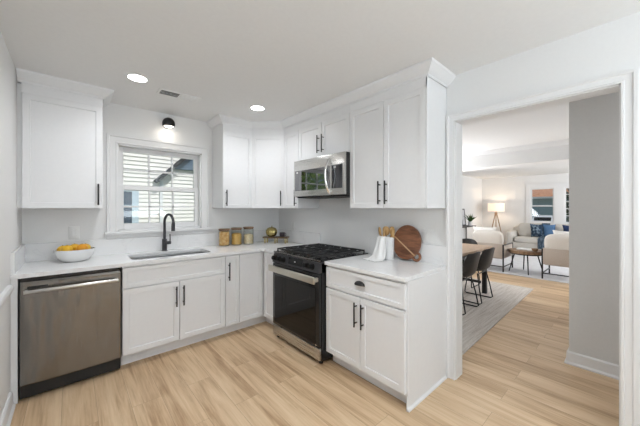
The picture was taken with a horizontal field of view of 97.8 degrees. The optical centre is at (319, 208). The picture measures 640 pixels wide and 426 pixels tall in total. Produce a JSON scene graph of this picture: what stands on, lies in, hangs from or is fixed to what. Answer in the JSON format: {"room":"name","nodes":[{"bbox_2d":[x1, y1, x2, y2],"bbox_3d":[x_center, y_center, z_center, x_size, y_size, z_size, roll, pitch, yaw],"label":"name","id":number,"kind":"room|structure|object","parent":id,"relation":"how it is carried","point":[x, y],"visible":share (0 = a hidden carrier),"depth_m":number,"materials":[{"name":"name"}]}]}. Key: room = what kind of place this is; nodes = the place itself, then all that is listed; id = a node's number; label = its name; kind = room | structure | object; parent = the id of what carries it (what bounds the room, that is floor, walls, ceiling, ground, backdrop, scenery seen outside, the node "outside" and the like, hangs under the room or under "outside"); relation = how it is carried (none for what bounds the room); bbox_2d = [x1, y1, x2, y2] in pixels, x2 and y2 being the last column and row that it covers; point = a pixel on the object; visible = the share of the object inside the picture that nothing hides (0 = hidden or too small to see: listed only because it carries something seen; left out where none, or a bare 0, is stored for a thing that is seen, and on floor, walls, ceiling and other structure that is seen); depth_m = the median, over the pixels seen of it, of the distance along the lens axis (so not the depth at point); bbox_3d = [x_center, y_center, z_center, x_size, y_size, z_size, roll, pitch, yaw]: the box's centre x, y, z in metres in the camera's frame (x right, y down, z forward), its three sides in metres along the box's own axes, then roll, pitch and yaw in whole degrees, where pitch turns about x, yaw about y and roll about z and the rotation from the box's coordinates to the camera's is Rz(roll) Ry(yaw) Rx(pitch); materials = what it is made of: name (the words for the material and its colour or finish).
{"room":"kitchen","nodes":[
{"label":"kitchen","id":0,"kind":"room"},
{"bbox_2d":[0,32,21,417],"bbox_3d":[-0.645,0.156,0.141,0.130,2.456,6.000,0,0,-42],"label":"wall","id":1,"kind":"structure","parent":0,"point":[10,215],"depth_m":1.85,"materials":[{"name":"paint"}]},
{"bbox_2d":[0,285,13,309],"bbox_3d":[-0.347,0.558,-0.076,0.028,0.072,5.280,0,0,-42],"label":"chair rail","id":2,"kind":"object","parent":1,"relation":"attached to","point":[6,293],"depth_m":1.73,"materials":[{"name":"white paint"}]},
{"bbox_2d":[0,392,15,425],"bbox_3d":[-0.366,1.329,-0.053,0.030,0.110,5.340,0,0,-42],"label":"baseboard","id":3,"kind":"structure","parent":1,"relation":"attached to","point":[8,411],"depth_m":1.81,"materials":[{"name":"white paint"}]},
{"bbox_2d":[22,103,278,243],"bbox_3d":[-1.642,0.156,3.362,2.858,2.456,0.140,0,0,-42],"label":"wall","id":4,"kind":"structure","parent":0,"point":[39,225],"depth_m":2.93,"materials":[{"name":"paint"}]},
{"bbox_2d":[16,68,113,207],"bbox_3d":[-2.226,-0.536,2.478,0.610,1.072,0.402,0,0,-42],"label":"upper cabinet","id":5,"kind":"object","parent":4,"relation":"attached to","point":[60,120],"visible":1,"depth_m":2.35,"materials":[{"name":"paint"}]},
{"bbox_2d":[69,226,79,238],"bbox_3d":[-2.331,0.232,2.649,0.078,0.120,0.009,0,0,-42],"label":"wall outlet","id":6,"kind":"object","parent":4,"relation":"attached to","point":[74,231],"visible":1,"depth_m":2.65,"materials":[{"name":"white plastic"}]},
{"bbox_2d":[72,229,76,235],"bbox_3d":[-2.329,0.232,2.646,0.034,0.068,0.003,0,0,-42],"label":"socket","id":7,"kind":"object","parent":6,"relation":"attached to","point":[74,231],"depth_m":2.65,"materials":[{"name":"white plastic"}]},
{"bbox_2d":[104,227,210,238],"bbox_3d":[-1.757,0.277,3.136,1.050,0.071,0.045,0,0,-42],"label":"sill","id":8,"kind":"structure","parent":4,"relation":"attached to","point":[145,233],"depth_m":3.06,"materials":[{"name":"white paint"}]},
{"bbox_2d":[107,133,208,231],"bbox_3d":[-1.763,-0.256,3.143,1.016,1.000,0.026,0,0,-42],"label":"window casing","id":9,"kind":"structure","parent":4,"relation":"in","point":[112,139],"depth_m":2.98,"materials":[{"name":"white paint"}]},
{"bbox_2d":[117,143,200,231],"bbox_3d":[-1.819,-0.212,3.205,0.840,0.912,0.140,0,0,-42],"label":"window","id":10,"kind":"structure","parent":4,"relation":"in","point":[196,157],"depth_m":3.16,"materials":[{"name":"white paint"}]},
{"bbox_2d":[162,117,174,128],"bbox_3d":[-1.692,-0.950,3.115,0.128,0.110,0.161,0,0,-42],"label":"wall sconce","id":11,"kind":"object","parent":4,"relation":"attached to","point":[167,122],"visible":1,"depth_m":3.06,"materials":[{"name":"black metal"}]},
{"bbox_2d":[25,229,320,261],"bbox_3d":[-1.281,0.392,2.957,2.615,0.156,0.943,0,0,-42],"label":"backsplash","id":12,"kind":"structure","parent":4,"relation":"attached to","point":[38,251],"depth_m":3.05,"materials":[{"name":"white stone"}]},
{"bbox_2d":[212,124,251,207],"bbox_3d":[-1.093,-0.533,3.508,0.377,1.066,0.366,0,0,-42],"label":"upper cabinet","id":13,"kind":"object","parent":4,"relation":"attached to","point":[231,145],"visible":0.94,"depth_m":3.40,"materials":[{"name":"paint"}]},
{"bbox_2d":[252,129,283,207],"bbox_3d":[-0.643,-0.533,3.736,0.624,1.066,0.624,0,0,-42],"label":"upper cabinet","id":14,"kind":"object","parent":4,"relation":"attached to","point":[267,145],"visible":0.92,"depth_m":3.52,"materials":[{"name":"paint"}]},
{"bbox_2d":[10,271,618,425],"bbox_3d":[3.681,1.434,4.131,11.838,0.100,6.420,0,0,-42],"label":"floor","id":15,"kind":"structure","parent":0,"point":[516,374],"depth_m":2.16,"materials":[{"name":"brown wood"}]},
{"bbox_2d":[10,279,19,403],"bbox_3d":[-2.362,0.942,2.200,0.034,0.884,0.618,0,0,-42],"label":"filler panel","id":16,"kind":"object","parent":15,"relation":"on","point":[15,295],"visible":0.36,"depth_m":1.97,"materials":[{"name":"paint"}]},
{"bbox_2d":[20,267,120,398],"bbox_3d":[-2.075,0.945,2.360,0.586,0.878,0.672,0,0,-42],"label":"dishwasher","id":17,"kind":"object","parent":15,"relation":"on","point":[70,323],"visible":1,"depth_m":2.14,"materials":[{"name":"silver metal"}]},
{"bbox_2d":[120,255,224,364],"bbox_3d":[-1.542,0.942,2.902,0.905,0.884,0.656,0,0,-42],"label":"base cabinet","id":18,"kind":"object","parent":15,"relation":"on","point":[166,306],"visible":0.94,"depth_m":2.64,"materials":[{"name":"paint"}]},
{"bbox_2d":[222,254,238,333],"bbox_3d":[-1.144,0.942,3.256,0.160,0.884,0.656,0,0,-42],"label":"base cabinet","id":19,"kind":"object","parent":15,"relation":"on","point":[231,261],"visible":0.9,"depth_m":3.05,"materials":[{"name":"paint"}]},
{"bbox_2d":[236,251,273,329],"bbox_3d":[-0.651,0.942,3.511,0.914,0.884,0.930,0,0,-42],"label":"base cabinet","id":20,"kind":"object","parent":15,"relation":"on","point":[255,279],"visible":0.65,"depth_m":3.21,"materials":[{"name":"paint"}]},
{"bbox_2d":[10,229,320,279],"bbox_3d":[-1.289,0.407,2.950,2.636,0.186,0.943,0,0,-42],"label":"countertop","id":21,"kind":"structure","parent":20,"relation":"on","point":[38,259],"depth_m":2.83,"materials":[{"name":"white stone"}]},
{"bbox_2d":[53,247,94,261],"bbox_3d":[-2.188,0.416,2.496,0.282,0.107,0.282,0,0,-42],"label":"fruit bowl","id":22,"kind":"object","parent":21,"relation":"on","point":[77,255],"visible":0.91,"depth_m":2.40,"materials":[{"name":"white ceramic"}]},
{"bbox_2d":[61,245,72,250],"bbox_3d":[-2.208,0.360,2.439,0.082,0.081,0.079,0,0,-11],"label":"citrus fruit","id":23,"kind":"object","parent":22,"relation":"in","point":[66,247],"visible":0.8,"depth_m":2.42,"materials":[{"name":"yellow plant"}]},
{"bbox_2d":[70,244,77,250],"bbox_3d":[-2.224,0.360,2.531,0.079,0.081,0.082,0,0,28],"label":"citrus fruit","id":24,"kind":"object","parent":22,"relation":"in","point":[74,246],"visible":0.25,"depth_m":2.51,"materials":[{"name":"orange plant"}]},
{"bbox_2d":[76,244,87,249],"bbox_3d":[-2.123,0.356,2.494,0.082,0.081,0.082,0,0,-42],"label":"citrus fruit","id":25,"kind":"object","parent":22,"relation":"in","point":[81,246],"visible":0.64,"depth_m":2.47,"materials":[{"name":"orange plant"}]},
{"bbox_2d":[161,213,174,250],"bbox_3d":[-1.655,0.263,3.044,0.096,0.414,0.208,0,0,-42],"label":"faucet","id":26,"kind":"object","parent":21,"relation":"on","point":[165,242],"visible":1,"depth_m":3.07,"materials":[{"name":"grey metal"}]},
{"bbox_2d":[130,251,205,259],"bbox_3d":[-1.543,0.600,2.895,0.744,0.198,0.384,0,0,-42],"label":"sink","id":27,"kind":"object","parent":21,"relation":"in","point":[195,252],"visible":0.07,"depth_m":3.03,"materials":[{"name":"grey metal"}]},
{"bbox_2d":[218,228,229,245],"bbox_3d":[-1.195,0.362,3.485,0.136,0.214,0.136,0,0,-42],"label":"glass canister","id":28,"kind":"object","parent":21,"relation":"on","point":[224,232],"visible":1,"depth_m":3.43,"materials":[{"name":"clear glass"}]},
{"bbox_2d":[231,227,241,244],"bbox_3d":[-1.069,0.359,3.577,0.136,0.220,0.136,0,0,-42],"label":"glass canister","id":29,"kind":"object","parent":21,"relation":"on","point":[236,237],"visible":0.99,"depth_m":3.52,"materials":[{"name":"clear glass"}]},
{"bbox_2d":[243,226,253,243],"bbox_3d":[-0.939,0.356,3.668,0.136,0.226,0.136,0,0,-42],"label":"glass canister","id":30,"kind":"object","parent":21,"relation":"on","point":[248,238],"visible":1,"depth_m":3.62,"materials":[{"name":"clear glass"}]},
{"bbox_2d":[263,236,288,243],"bbox_3d":[-0.592,0.425,3.767,0.340,0.088,0.120,0,0,9],"label":"wooden riser","id":31,"kind":"object","parent":21,"relation":"on","point":[264,237],"visible":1,"depth_m":3.73,"materials":[{"name":"brown wood"}]},
{"bbox_2d":[266,226,276,236],"bbox_3d":[-0.655,0.308,3.777,0.151,0.146,0.152,0,0,4],"label":"vase","id":32,"kind":"object","parent":31,"relation":"on","point":[271,231],"visible":1,"depth_m":3.72,"materials":[{"name":"gold metal"}]},
{"bbox_2d":[268,243,367,363],"bbox_3d":[-0.029,0.906,2.924,0.738,0.956,0.762,0,0,-42],"label":"gas range","id":33,"kind":"object","parent":15,"relation":"on","point":[299,272],"visible":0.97,"depth_m":2.66,"materials":[{"name":"black metal"}]},
{"bbox_2d":[274,249,367,262],"bbox_3d":[0.000,0.470,2.950,0.660,0.016,0.762,0,0,-42],"label":"cooktop","id":34,"kind":"object","parent":33,"relation":"in","point":[306,258],"depth_m":2.73,"materials":[{"name":"black metal"}]},
{"bbox_2d":[326,265,446,412],"bbox_3d":[0.536,0.942,2.369,0.656,0.884,0.806,0,0,-42],"label":"base cabinet","id":35,"kind":"object","parent":15,"relation":"on","point":[391,334],"visible":0.99,"depth_m":2.10,"materials":[{"name":"paint"}]},
{"bbox_2d":[325,239,445,282],"bbox_3d":[0.544,0.407,2.385,0.644,0.186,0.797,0,0,-42],"label":"countertop","id":36,"kind":"structure","parent":35,"relation":"on","point":[433,257],"depth_m":2.31,"materials":[{"name":"white stone"}]},
{"bbox_2d":[385,236,393,259],"bbox_3d":[0.628,0.367,2.604,0.129,0.204,0.129,0,0,-42],"label":"utensil crock","id":37,"kind":"object","parent":36,"relation":"on","point":[389,255],"visible":0.56,"depth_m":2.55,"materials":[{"name":"white ceramic"}]},
{"bbox_2d":[363,236,389,261],"bbox_3d":[0.522,0.363,2.553,0.244,0.210,0.193,0,0,-42],"label":"dish towel","id":38,"kind":"object","parent":37,"relation":"in","point":[379,253],"visible":0.94,"depth_m":2.54,"materials":[{"name":"fabric"}]},
{"bbox_2d":[383,226,389,236],"bbox_3d":[0.620,0.314,2.623,0.032,0.289,0.064,0,0,-42],"label":"wooden spoon","id":39,"kind":"object","parent":37,"relation":"in","point":[386,228],"visible":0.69,"depth_m":2.61,"materials":[{"name":"brown wood"}]},
{"bbox_2d":[394,225,421,261],"bbox_3d":[0.786,0.309,2.516,0.080,0.312,0.293,0,0,-42],"label":"cutting board","id":40,"kind":"object","parent":36,"relation":"on","point":[407,239],"visible":0.98,"depth_m":2.50,"materials":[{"name":"brown wood"}]},
{"bbox_2d":[462,225,475,237],"bbox_3d":[4.505,0.970,8.742,1.120,0.828,0.320,0,0,-42],"label":"console table","id":41,"kind":"object","parent":15,"relation":"on","point":[465,226],"visible":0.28,"depth_m":8.98,"materials":[{"name":"black metal"}]},
{"bbox_2d":[462,209,465,225],"bbox_3d":[4.598,0.286,8.969,0.300,0.540,0.080,0,0,-42],"label":"picture frame","id":42,"kind":"object","parent":41,"relation":"on","point":[463,210],"visible":0.69,"depth_m":8.98,"materials":[{"name":"grey"}]},
{"bbox_2d":[462,210,464,223],"bbox_3d":[4.596,0.287,8.971,0.240,0.479,0.062,0,0,-42],"label":"print","id":43,"kind":"object","parent":42,"relation":"attached to","point":[463,211],"depth_m":8.98},
{"bbox_2d":[464,214,476,225],"bbox_3d":[4.802,0.362,8.916,0.311,0.387,0.368,0,0,-27],"label":"potted plant","id":44,"kind":"object","parent":41,"relation":"on","point":[470,218],"visible":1,"depth_m":8.90,"materials":[{"name":"green plant"}]},
{"bbox_2d":[488,203,504,232],"bbox_3d":[5.990,0.608,9.572,0.544,1.558,0.544,0,0,-42],"label":"floor lamp","id":45,"kind":"object","parent":15,"relation":"on","point":[491,206],"visible":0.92,"depth_m":9.44,"materials":[{"name":"beige fabric"}]},
{"bbox_2d":[462,277,532,354],"bbox_3d":[1.790,1.379,4.436,3.220,0.010,2.112,0,0,-42],"label":"area rug","id":46,"kind":"object","parent":15,"relation":"on","point":[477,321],"visible":0.26,"depth_m":3.87,"materials":[{"name":"grey carpet"}]},
{"bbox_2d":[462,238,479,287],"bbox_3d":[2.605,0.971,5.088,0.519,0.802,0.467,0,0,-42],"label":"dining chair","id":47,"kind":"object","parent":46,"relation":"on","point":[466,240],"visible":0.23,"depth_m":5.18,"materials":[{"name":"black metal"}]},
{"bbox_2d":[462,252,480,314],"bbox_3d":[1.904,0.971,3.833,0.467,0.802,0.519,0,0,-42],"label":"dining chair","id":48,"kind":"object","parent":46,"relation":"on","point":[470,264],"visible":0.58,"depth_m":3.60,"materials":[{"name":"black leather"}]},
{"bbox_2d":[462,243,492,293],"bbox_3d":[1.873,1.003,4.395,1.910,0.742,0.925,0,0,-42],"label":"dining table","id":49,"kind":"object","parent":46,"relation":"on","point":[467,249],"visible":0.21,"depth_m":4.50,"materials":[{"name":"brown wood"}]},
{"bbox_2d":[462,247,494,304],"bbox_3d":[2.342,0.971,4.229,0.467,0.802,0.519,0,0,-42],"label":"dining chair","id":50,"kind":"object","parent":46,"relation":"on","point":[486,257],"visible":0.63,"depth_m":4.01,"materials":[{"name":"black metal"}]},
{"bbox_2d":[487,255,568,283],"bbox_3d":[5.573,1.378,6.434,3.250,0.012,3.750,0,0,-42],"label":"area rug","id":51,"kind":"object","parent":15,"relation":"on","point":[534,265],"visible":0.17,"depth_m":6.25,"materials":[{"name":"grey carpet"}]},
{"bbox_2d":[473,230,512,271],"bbox_3d":[3.983,0.933,6.479,0.747,0.878,0.674,0,0,-42],"label":"armchair","id":52,"kind":"object","parent":51,"relation":"on","point":[493,238],"visible":0.59,"depth_m":6.14,"materials":[{"name":"beige fabric"}]},
{"bbox_2d":[473,226,496,230],"bbox_3d":[3.810,0.628,6.453,0.153,0.412,0.500,0,0,-42],"label":"throw pillow","id":53,"kind":"object","parent":52,"relation":"on","point":[474,227],"visible":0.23,"depth_m":6.42,"materials":[{"name":"white fabric"}]},
{"bbox_2d":[473,230,503,243],"bbox_3d":[3.782,0.691,6.301,0.210,0.394,0.610,0,0,-42],"label":"cushion","id":54,"kind":"object","parent":52,"relation":"on","point":[480,236],"depth_m":6.21,"materials":[{"name":"beige fabric"}]},
{"bbox_2d":[508,248,540,274],"bbox_3d":[4.405,1.134,5.978,0.620,0.480,0.620,0,0,-42],"label":"coffee table","id":55,"kind":"object","parent":51,"relation":"on","point":[514,251],"visible":0.8,"depth_m":5.82,"materials":[{"name":"brown wood"}]},
{"bbox_2d":[516,247,531,250],"bbox_3d":[4.430,0.881,6.027,0.220,0.025,0.280,0,0,-42],"label":"tray","id":56,"kind":"object","parent":55,"relation":"on","point":[519,248],"visible":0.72,"depth_m":6.02,"materials":[{"name":"white ceramic"}]},
{"bbox_2d":[541,234,568,278],"bbox_3d":[4.814,0.933,5.438,0.747,0.878,0.674,0,0,-42],"label":"armchair","id":57,"kind":"object","parent":51,"relation":"on","point":[555,252],"visible":0.48,"depth_m":5.29,"materials":[{"name":"beige fabric"}]},
{"bbox_2d":[544,234,568,249],"bbox_3d":[4.613,0.691,5.260,0.210,0.394,0.610,0,0,-42],"label":"cushion","id":58,"kind":"object","parent":57,"relation":"on","point":[552,241],"depth_m":5.28,"materials":[{"name":"beige fabric"}]},
{"bbox_2d":[553,230,568,234],"bbox_3d":[4.727,0.628,5.315,0.153,0.412,0.460,0,0,-42],"label":"throw pillow","id":59,"kind":"object","parent":57,"relation":"on","point":[554,231],"visible":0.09,"depth_m":5.36,"materials":[{"name":"white fabric"}]},
{"bbox_2d":[506,223,568,249],"bbox_3d":[6.878,0.923,8.269,0.960,0.923,2.120,0,0,-42],"label":"sofa","id":60,"kind":"object","parent":15,"relation":"on","point":[520,235],"visible":0.34,"depth_m":8.60,"materials":[{"name":"fabric"}]},
{"bbox_2d":[514,236,538,243],"bbox_3d":[6.493,0.964,8.515,0.710,0.170,0.872,0,0,-42],"label":"seat cushion","id":61,"kind":"object","parent":60,"relation":"on","point":[517,239],"depth_m":8.39,"materials":[{"name":"fabric"}]},
{"bbox_2d":[518,223,550,235],"bbox_3d":[6.691,0.686,8.691,0.256,0.450,0.860,0,0,-42],"label":"cushion","id":62,"kind":"object","parent":60,"relation":"on","point":[524,229],"depth_m":8.80,"materials":[{"name":"fabric"}]},
{"bbox_2d":[530,224,542,236],"bbox_3d":[6.571,0.679,8.464,0.165,0.410,0.330,0,0,-36],"label":"throw pillow","id":63,"kind":"object","parent":60,"relation":"on","point":[536,230],"visible":0.99,"depth_m":8.42,"materials":[{"name":"blue fabric"}]},
{"bbox_2d":[538,223,549,248],"bbox_3d":[6.623,0.819,8.256,0.610,0.738,0.200,0,0,-42],"label":"throw blanket","id":64,"kind":"object","parent":60,"relation":"on","point":[541,238],"visible":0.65,"depth_m":8.10,"materials":[{"name":"blue fabric"}]},
{"bbox_2d":[543,224,555,235],"bbox_3d":[6.779,0.679,8.261,0.300,0.410,0.165,0,0,43],"label":"throw pillow","id":65,"kind":"object","parent":60,"relation":"on","point":[547,229],"visible":0.78,"depth_m":8.22,"materials":[{"name":"blue fabric"}]},
{"bbox_2d":[555,224,568,230],"bbox_3d":[7.275,0.686,8.033,0.256,0.450,0.860,0,0,-42],"label":"cushion","id":66,"kind":"object","parent":60,"relation":"on","point":[558,227],"depth_m":8.19,"materials":[{"name":"fabric"}]},
{"bbox_2d":[562,225,568,231],"bbox_3d":[7.109,0.679,7.859,0.165,0.410,0.440,0,0,-42],"label":"throw pillow","id":67,"kind":"object","parent":60,"relation":"on","point":[565,227],"visible":0.12,"depth_m":7.92,"materials":[{"name":"blue fabric"}]},
{"bbox_2d":[0,0,639,178],"bbox_3d":[3.681,-1.122,4.131,11.838,0.100,6.420,0,0,-42],"label":"ceiling","id":68,"kind":"structure","parent":0,"point":[288,58],"depth_m":1.83,"materials":[{"name":"paint"}]},
{"bbox_2d":[125,73,149,82],"bbox_3d":[-1.502,-1.070,2.299,0.176,0.004,0.176,0,0,-42],"label":"recessed light","id":69,"kind":"object","parent":68,"relation":"in","point":[135,77],"visible":1,"depth_m":2.29,"materials":[{"name":"white plastic"}]},
{"bbox_2d":[156,88,200,102],"bbox_3d":[-1.334,-1.066,2.652,0.360,0.012,0.130,0,0,-42],"label":"ceiling vent","id":70,"kind":"object","parent":68,"relation":"in","point":[161,90],"visible":1,"depth_m":2.63,"materials":[{"name":"white plastic"}]},
{"bbox_2d":[249,105,265,110],"bbox_3d":[-0.668,-1.070,2.987,0.176,0.004,0.176,0,0,-42],"label":"recessed light","id":71,"kind":"object","parent":68,"relation":"in","point":[252,107],"visible":1,"depth_m":2.96,"materials":[{"name":"white plastic"}]},
{"bbox_2d":[462,144,568,171],"bbox_3d":[3.105,-0.921,5.515,0.360,0.301,3.346,0,0,-42],"label":"beam","id":72,"kind":"structure","parent":68,"relation":"attached to","point":[554,154],"depth_m":4.88,"materials":[{"name":"paint"}]},
{"bbox_2d":[462,139,568,157],"bbox_3d":[2.948,-1.034,5.375,0.060,0.075,3.346,0,0,-42],"label":"crown molding","id":73,"kind":"structure","parent":72,"relation":"attached to","point":[565,141],"depth_m":4.82,"materials":[{"name":"white paint"}]},
{"bbox_2d":[279,12,639,425],"bbox_3d":[1.420,0.156,1.976,0.120,2.456,6.000,0,0,-42],"label":"wall","id":74,"kind":"structure","parent":0,"point":[611,47],"depth_m":2.00,"materials":[{"name":"paint"}]},
{"bbox_2d":[291,222,294,230],"bbox_3d":[-0.382,0.259,3.906,0.009,0.120,0.078,0,0,-42],"label":"wall outlet","id":75,"kind":"object","parent":74,"relation":"attached to","point":[292,223],"visible":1,"depth_m":3.90,"materials":[{"name":"white plastic"}]},
{"bbox_2d":[284,124,318,207],"bbox_3d":[-0.247,-0.533,3.484,0.366,1.066,0.302,0,0,-42],"label":"upper cabinet","id":76,"kind":"object","parent":74,"relation":"attached to","point":[291,134],"visible":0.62,"depth_m":3.41,"materials":[{"name":"paint"}]},
{"bbox_2d":[298,105,349,160],"bbox_3d":[0.122,-0.802,3.067,0.366,0.528,0.808,0,0,-42],"label":"upper cabinet","id":77,"kind":"object","parent":74,"relation":"attached to","point":[328,133],"visible":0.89,"depth_m":2.92,"materials":[{"name":"paint"}]},
{"bbox_2d":[294,151,349,198],"bbox_3d":[0.085,-0.325,3.021,0.480,0.418,0.800,0,0,-42],"label":"microwave","id":78,"kind":"object","parent":77,"relation":"attached to","point":[327,176],"visible":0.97,"depth_m":2.84,"materials":[{"name":"silver metal"}]},
{"bbox_2d":[206,57,455,129],"bbox_3d":[-0.122,-1.030,2.919,2.779,0.084,0.644,0,0,31],"label":"crown molding","id":79,"kind":"structure","parent":74,"relation":"attached to","point":[430,67],"depth_m":2.54,"materials":[{"name":"paint"}]},
{"bbox_2d":[350,76,446,207],"bbox_3d":[0.650,-0.533,2.474,0.366,1.066,0.777,0,0,-42],"label":"upper cabinet","id":80,"kind":"object","parent":74,"relation":"attached to","point":[398,134],"visible":0.95,"depth_m":2.28,"materials":[{"name":"paint"}]},
{"bbox_2d":[369,239,445,264],"bbox_3d":[0.778,0.392,2.592,0.020,0.156,0.797,0,0,-42],"label":"backsplash","id":81,"kind":"structure","parent":74,"relation":"attached to","point":[435,254],"depth_m":2.40,"materials":[{"name":"white stone"}]},
{"bbox_2d":[421,229,434,243],"bbox_3d":[0.936,0.244,2.422,0.009,0.120,0.125,0,0,-42],"label":"wall outlet","id":82,"kind":"object","parent":74,"relation":"attached to","point":[427,235],"visible":0.88,"depth_m":2.42,"materials":[{"name":"white plastic"}]},
{"bbox_2d":[423,232,426,239],"bbox_3d":[0.919,0.244,2.437,0.003,0.068,0.034,0,0,-42],"label":"socket","id":83,"kind":"object","parent":82,"relation":"attached to","point":[424,233],"depth_m":2.44,"materials":[{"name":"white plastic"}]},
{"bbox_2d":[428,233,431,240],"bbox_3d":[0.949,0.244,2.403,0.003,0.068,0.034,0,0,-42],"label":"socket","id":84,"kind":"object","parent":82,"relation":"attached to","point":[429,234],"depth_m":2.40,"materials":[{"name":"white plastic"}]},
{"bbox_2d":[446,67,637,425],"bbox_3d":[1.440,0.311,1.954,0.172,2.146,1.034,0,0,-42],"label":"doorway","id":85,"kind":"structure","parent":74,"relation":"in","point":[625,82],"depth_m":1.60,"materials":[{"name":"white paint"}]},
{"bbox_2d":[462,175,481,238],"bbox_3d":[2.657,0.156,7.435,8.980,2.456,0.120,0,0,-42],"label":"wall","id":86,"kind":"structure","parent":0,"point":[471,187],"depth_m":9.64,"materials":[{"name":"paint"}]},
{"bbox_2d":[482,173,568,244],"bbox_3d":[7.917,0.156,8.214,0.120,2.456,5.700,0,0,-42],"label":"wall","id":87,"kind":"structure","parent":0,"point":[511,191],"depth_m":9.68,"materials":[{"name":"paint"}]},
{"bbox_2d":[530,188,553,222],"bbox_3d":[7.186,-0.091,9.030,0.070,1.110,0.610,0,0,-42],"label":"window","id":88,"kind":"structure","parent":87,"relation":"in","point":[531,205],"depth_m":9.10,"materials":[{"name":"white paint"}]},
{"bbox_2d":[525,182,568,224],"bbox_3d":[7.386,-0.101,8.699,0.030,1.370,1.650,0,0,-42],"label":"trim","id":89,"kind":"structure","parent":87,"relation":"attached to","point":[558,187],"depth_m":8.72,"materials":[{"name":"white paint"}]},
{"bbox_2d":[564,187,568,222],"bbox_3d":[7.720,-0.091,8.428,0.070,1.110,0.520,0,0,-42],"label":"window","id":90,"kind":"structure","parent":87,"relation":"in","point":[565,194],"depth_m":8.58,"materials":[{"name":"white paint"}]},
{"bbox_2d":[569,92,618,364],"bbox_3d":[4.029,0.156,2.189,2.295,2.456,2.854,0,0,-42],"label":"wall","id":91,"kind":"structure","parent":0,"point":[593,121],"depth_m":2.38,"materials":[{"name":"paint"}]},
{"bbox_2d":[564,347,618,379],"bbox_3d":[4.008,1.329,2.191,2.325,0.110,2.884,0,0,-42],"label":"baseboard","id":92,"kind":"structure","parent":91,"relation":"attached to","point":[601,367],"depth_m":2.37,"materials":[{"name":"white paint"}]},
{"label":"outside","id":93,"kind":"structure","parent":0,"visible":0},
{"bbox_3d":[18.074,2.234,20.782,170.000,0.100,160.000,0,0,-42],"label":"ground","id":94,"kind":"structure","parent":93,"visible":0},
{"bbox_2d":[123,152,193,222],"bbox_3d":[-4.571,-0.966,13.373,10.500,6.300,7.000,0,0,-42],"label":"neighbor house","id":95,"kind":"structure","parent":94,"relation":"on","point":[130,160],"depth_m":8.81,"materials":[{"name":"white"}]},
{"bbox_2d":[532,188,568,221],"bbox_3d":[32.492,-1.816,37.602,11.700,8.000,23.200,0,0,-42],"label":"house","id":96,"kind":"structure","parent":94,"relation":"on","point":[541,196],"depth_m":35.06,"materials":[{"name":"blue"}]},
{"bbox_2d":[566,188,568,220],"bbox_3d":[9.285,0.255,10.205,0.756,3.868,0.776,0,0,-42],"label":"shrub","id":97,"kind":"object","parent":94,"relation":"on","point":[567,203],"visible":0.08,"depth_m":10.27,"materials":[{"name":"green plant"}]},
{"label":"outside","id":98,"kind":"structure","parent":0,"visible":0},
{"bbox_3d":[23.307,2.179,25.430,12.000,0.010,120.000,0,0,-42],"label":"road","id":99,"kind":"object","parent":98,"visible":0},
{"bbox_2d":[532,215,552,221],"bbox_3d":[21.681,1.419,26.727,4.310,1.510,1.840,0,0,-42],"label":"parked car","id":100,"kind":"object","parent":99,"relation":"on","point":[536,217],"visible":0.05,"depth_m":25.59,"materials":[{"name":"white paint"}]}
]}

